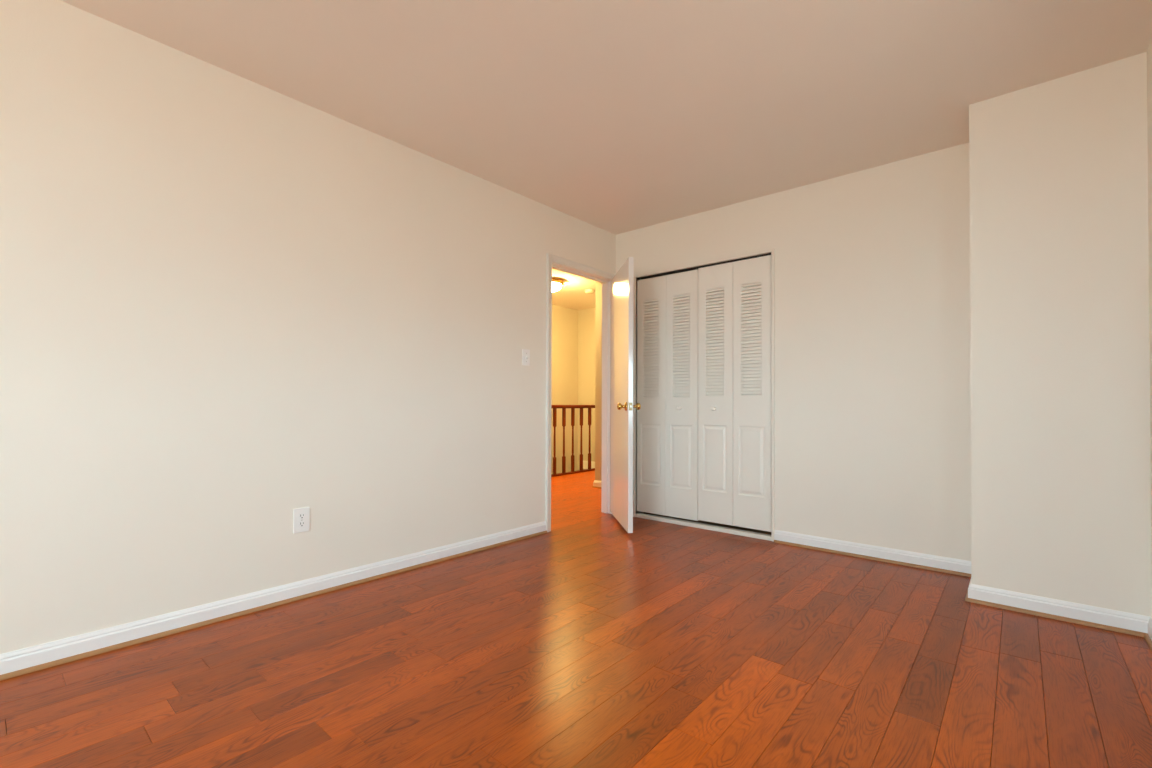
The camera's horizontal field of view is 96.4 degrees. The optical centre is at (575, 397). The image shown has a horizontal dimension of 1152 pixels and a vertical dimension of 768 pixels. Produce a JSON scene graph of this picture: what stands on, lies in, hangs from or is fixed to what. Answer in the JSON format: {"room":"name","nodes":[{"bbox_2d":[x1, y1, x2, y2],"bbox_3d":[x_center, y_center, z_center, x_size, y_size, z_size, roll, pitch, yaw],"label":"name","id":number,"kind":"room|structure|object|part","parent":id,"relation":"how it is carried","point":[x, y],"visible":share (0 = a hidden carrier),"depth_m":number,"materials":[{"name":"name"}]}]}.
{"room":"empty bedroom","nodes":[
{"label":"empty bedroom","id":0,"kind":"room"},
{"bbox_2d":[0,0,615,653],"bbox_3d":[-1.734,-0.238,2.180,0.114,2.452,6.476,0,-1,41],"label":"wall","id":1,"kind":"structure","parent":0,"point":[231,304],"depth_m":2.29,"materials":[{"name":"beige paint"}]},
{"bbox_2d":[0,521,546,680],"bbox_3d":[-1.970,0.929,1.790,0.026,0.082,5.361,0,-1,41],"label":"baseboard","id":2,"kind":"structure","parent":1,"relation":"attached to","point":[15,663],"depth_m":2.27,"materials":[{"name":"white wood"}]},
{"bbox_2d":[293,507,309,532],"bbox_3d":[-1.347,0.600,2.528,0.008,0.118,0.075,0,-1,41],"label":"electrical outlet","id":3,"kind":"object","parent":1,"relation":"attached to","point":[301,516],"visible":1,"depth_m":2.52,"materials":[{"name":"white plastic"}]},
{"bbox_2d":[298,513,305,518],"bbox_3d":[-1.345,0.581,2.527,0.003,0.028,0.034,0,-1,41],"label":"receptacle","id":4,"kind":"object","parent":3,"relation":"attached to","point":[300,515],"depth_m":2.53,"materials":[{"name":"white plastic"}]},
{"bbox_2d":[298,521,305,526],"bbox_3d":[-1.345,0.620,2.526,0.003,0.028,0.034,0,-1,41],"label":"receptacle","id":5,"kind":"object","parent":3,"relation":"attached to","point":[300,523],"depth_m":2.53,"materials":[{"name":"white plastic"}]},
{"bbox_2d":[522,349,529,365],"bbox_3d":[-0.353,-0.289,3.683,0.017,0.116,0.072,0,-1,41],"label":"light switch","id":6,"kind":"object","parent":1,"relation":"attached to","point":[525,352],"visible":1,"depth_m":3.68,"materials":[{"name":"white plastic"}]},
{"bbox_2d":[545,253,614,531],"bbox_3d":[0.021,-0.036,4.217,0.153,2.082,0.891,0,-1,41],"label":"door frame","id":7,"kind":"structure","parent":1,"relation":"attached to","point":[605,282],"depth_m":4.29,"materials":[{"name":"white wood"}]},
{"bbox_2d":[610,257,640,532],"bbox_3d":[0.354,-0.019,4.087,0.175,1.992,0.770,0,-1,-6],"label":"door","id":8,"kind":"structure","parent":7,"relation":"attached to","point":[621,285],"depth_m":3.93,"materials":[{"name":"white wood"}]},
{"bbox_3d":[0.336,0.063,3.768,0.070,0.066,0.066,0,-1,-6],"label":"knob","id":9,"kind":"part","parent":8,"relation":"part of","materials":[{"name":"gold metal"}]},
{"bbox_3d":[0.441,0.064,3.780,0.070,0.066,0.066,0,-1,-6],"label":"knob","id":10,"kind":"part","parent":8,"relation":"part of","materials":[{"name":"gold metal"}]},
{"bbox_2d":[551,304,577,473],"bbox_3d":[-1.646,1.153,6.279,0.120,5.140,4.990,0,-1,41],"label":"wall","id":11,"kind":"structure","parent":0,"point":[564,391],"depth_m":7.91,"materials":[{"name":"paint"}]},
{"bbox_2d":[0,470,1151,767],"bbox_3d":[-0.438,0.992,2.732,5.120,0.019,8.829,0,-1,41],"label":"floor","id":12,"kind":"structure","parent":0,"point":[587,641],"depth_m":1.81,"materials":[{"name":"red wood"}]},
{"bbox_2d":[551,405,594,476],"bbox_3d":[-0.819,0.456,6.171,0.104,1.134,4.086,0,-1,41],"label":"stair railing","id":13,"kind":"object","parent":12,"relation":"on","point":[554,407],"visible":0.25,"depth_m":7.06,"materials":[{"name":"brown wood"}]},
{"bbox_3d":[-0.786,0.108,6.212,0.062,0.047,3.989,0,-1,41],"label":"handrail","id":14,"kind":"part","parent":13,"relation":"part of","materials":[{"name":"brown wood"}]},
{"bbox_3d":[-0.789,1.012,6.201,0.058,0.024,3.989,0,-1,41],"label":"rail","id":15,"kind":"part","parent":13,"relation":"part of","materials":[{"name":"brown wood"}]},
{"bbox_2d":[578,307,595,469],"bbox_3d":[0.631,1.176,7.689,1.730,5.140,0.120,0,-1,41],"label":"wall","id":16,"kind":"structure","parent":0,"point":[586,317],"depth_m":8.03,"materials":[{"name":"paint"}]},
{"bbox_2d":[583,461,594,468],"bbox_3d":[0.296,1.043,7.891,0.500,0.128,0.014,0,-1,41],"label":"trim","id":17,"kind":"structure","parent":16,"relation":"attached to","point":[585,463],"depth_m":7.98,"materials":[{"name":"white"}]},
{"bbox_2d":[595,281,601,480],"bbox_3d":[1.112,-0.182,6.251,0.888,2.452,1.700,0,-1,41],"label":"wall","id":18,"kind":"structure","parent":0,"point":[598,310],"depth_m":5.87,"materials":[{"name":"paint"}]},
{"bbox_2d":[592,480,600,488],"bbox_3d":[1.050,0.989,6.192,0.912,0.082,1.606,0,-1,41],"label":"baseboard","id":19,"kind":"structure","parent":18,"relation":"attached to","point":[596,484],"depth_m":5.85,"materials":[{"name":"white wood"}]},
{"bbox_2d":[60,0,1151,309],"bbox_3d":[-0.672,-1.501,2.969,5.941,0.100,9.030,0,-1,41],"label":"ceiling","id":20,"kind":"structure","parent":0,"point":[616,117],"depth_m":2.32,"materials":[{"name":"paint"}]},
{"bbox_2d":[552,278,563,291],"bbox_3d":[-0.308,-1.348,6.211,0.328,0.130,0.328,0,-1,41],"label":"ceiling lamp","id":21,"kind":"object","parent":20,"relation":"attached to","point":[557,283],"visible":0.44,"depth_m":6.11,"materials":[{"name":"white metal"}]},
{"bbox_3d":[-0.308,-1.323,6.210,0.268,0.081,0.268,0,-1,41],"label":"lamp shade","id":22,"kind":"part","parent":21,"relation":"part of","materials":[{"name":"white glass"}]},
{"bbox_2d":[585,289,594,293],"bbox_3d":[0.182,-1.385,6.726,0.140,0.042,0.140,0,-1,41],"label":"smoke detector","id":23,"kind":"object","parent":20,"relation":"attached to","point":[588,291],"visible":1,"depth_m":6.69,"materials":[{"name":"plastic"}]},
{"bbox_2d":[616,143,970,560],"bbox_3d":[1.599,-0.211,3.504,3.209,2.452,0.120,0,-1,41],"label":"wall","id":24,"kind":"structure","parent":0,"point":[872,265],"depth_m":3.23,"materials":[{"name":"beige paint"}]},
{"bbox_2d":[637,268,698,520],"bbox_3d":[0.729,-0.029,4.183,0.564,1.968,0.068,0,-1,41],"label":"door","id":25,"kind":"structure","parent":24,"relation":"in","point":[667,305],"depth_m":4.17,"materials":[{"name":"wood"}]},
{"bbox_2d":[636,513,770,540],"bbox_3d":[0.954,0.991,3.997,1.142,0.030,0.059,0,-1,41],"label":"sill","id":26,"kind":"structure","parent":24,"relation":"attached to","point":[639,515],"depth_m":3.93,"materials":[{"name":"paint"}]},
{"bbox_2d":[633,248,774,541],"bbox_3d":[0.955,-0.020,4.005,1.184,2.052,0.058,0,-1,41],"label":"closet frame","id":27,"kind":"object","parent":24,"relation":"attached to","point":[771,251],"visible":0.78,"depth_m":3.74,"materials":[{"name":"paint"}]},
{"bbox_2d":[637,253,770,279],"bbox_3d":[0.965,-1.019,4.024,1.142,0.010,0.034,0,-1,41],"label":"closet track","id":28,"kind":"object","parent":24,"relation":"attached to","point":[767,254],"visible":0.79,"depth_m":4.01,"materials":[{"name":"metal"}]},
{"bbox_2d":[698,255,770,531],"bbox_3d":[1.160,-0.035,3.811,0.564,1.960,0.068,0,-1,41],"label":"door","id":29,"kind":"structure","parent":28,"relation":"hanging from","point":[734,298],"depth_m":3.80,"materials":[{"name":"wood"}]},
{"bbox_2d":[969,52,1151,616],"bbox_3d":[2.357,-0.220,2.471,0.713,2.452,0.457,0,-1,41],"label":"wall","id":30,"kind":"structure","parent":0,"point":[1060,358],"depth_m":2.31,"materials":[{"name":"beige paint"}]},
{"bbox_2d":[774,530,1151,650],"bbox_3d":[-0.001,0.923,0.671,1.707,0.082,6.236,0,-1,41],"label":"baseboard","id":31,"kind":"structure","parent":30,"relation":"attached to","point":[1103,618],"depth_m":2.46,"materials":[{"name":"white wood"}]},
{"bbox_2d":[1147,39,1151,577],"bbox_3d":[0.507,-0.256,-0.131,0.120,2.452,5.899,0,-1,41],"label":"wall","id":32,"kind":"structure","parent":0,"point":[1149,51],"depth_m":2.12,"materials":[{"name":"beige paint"}]}
]}

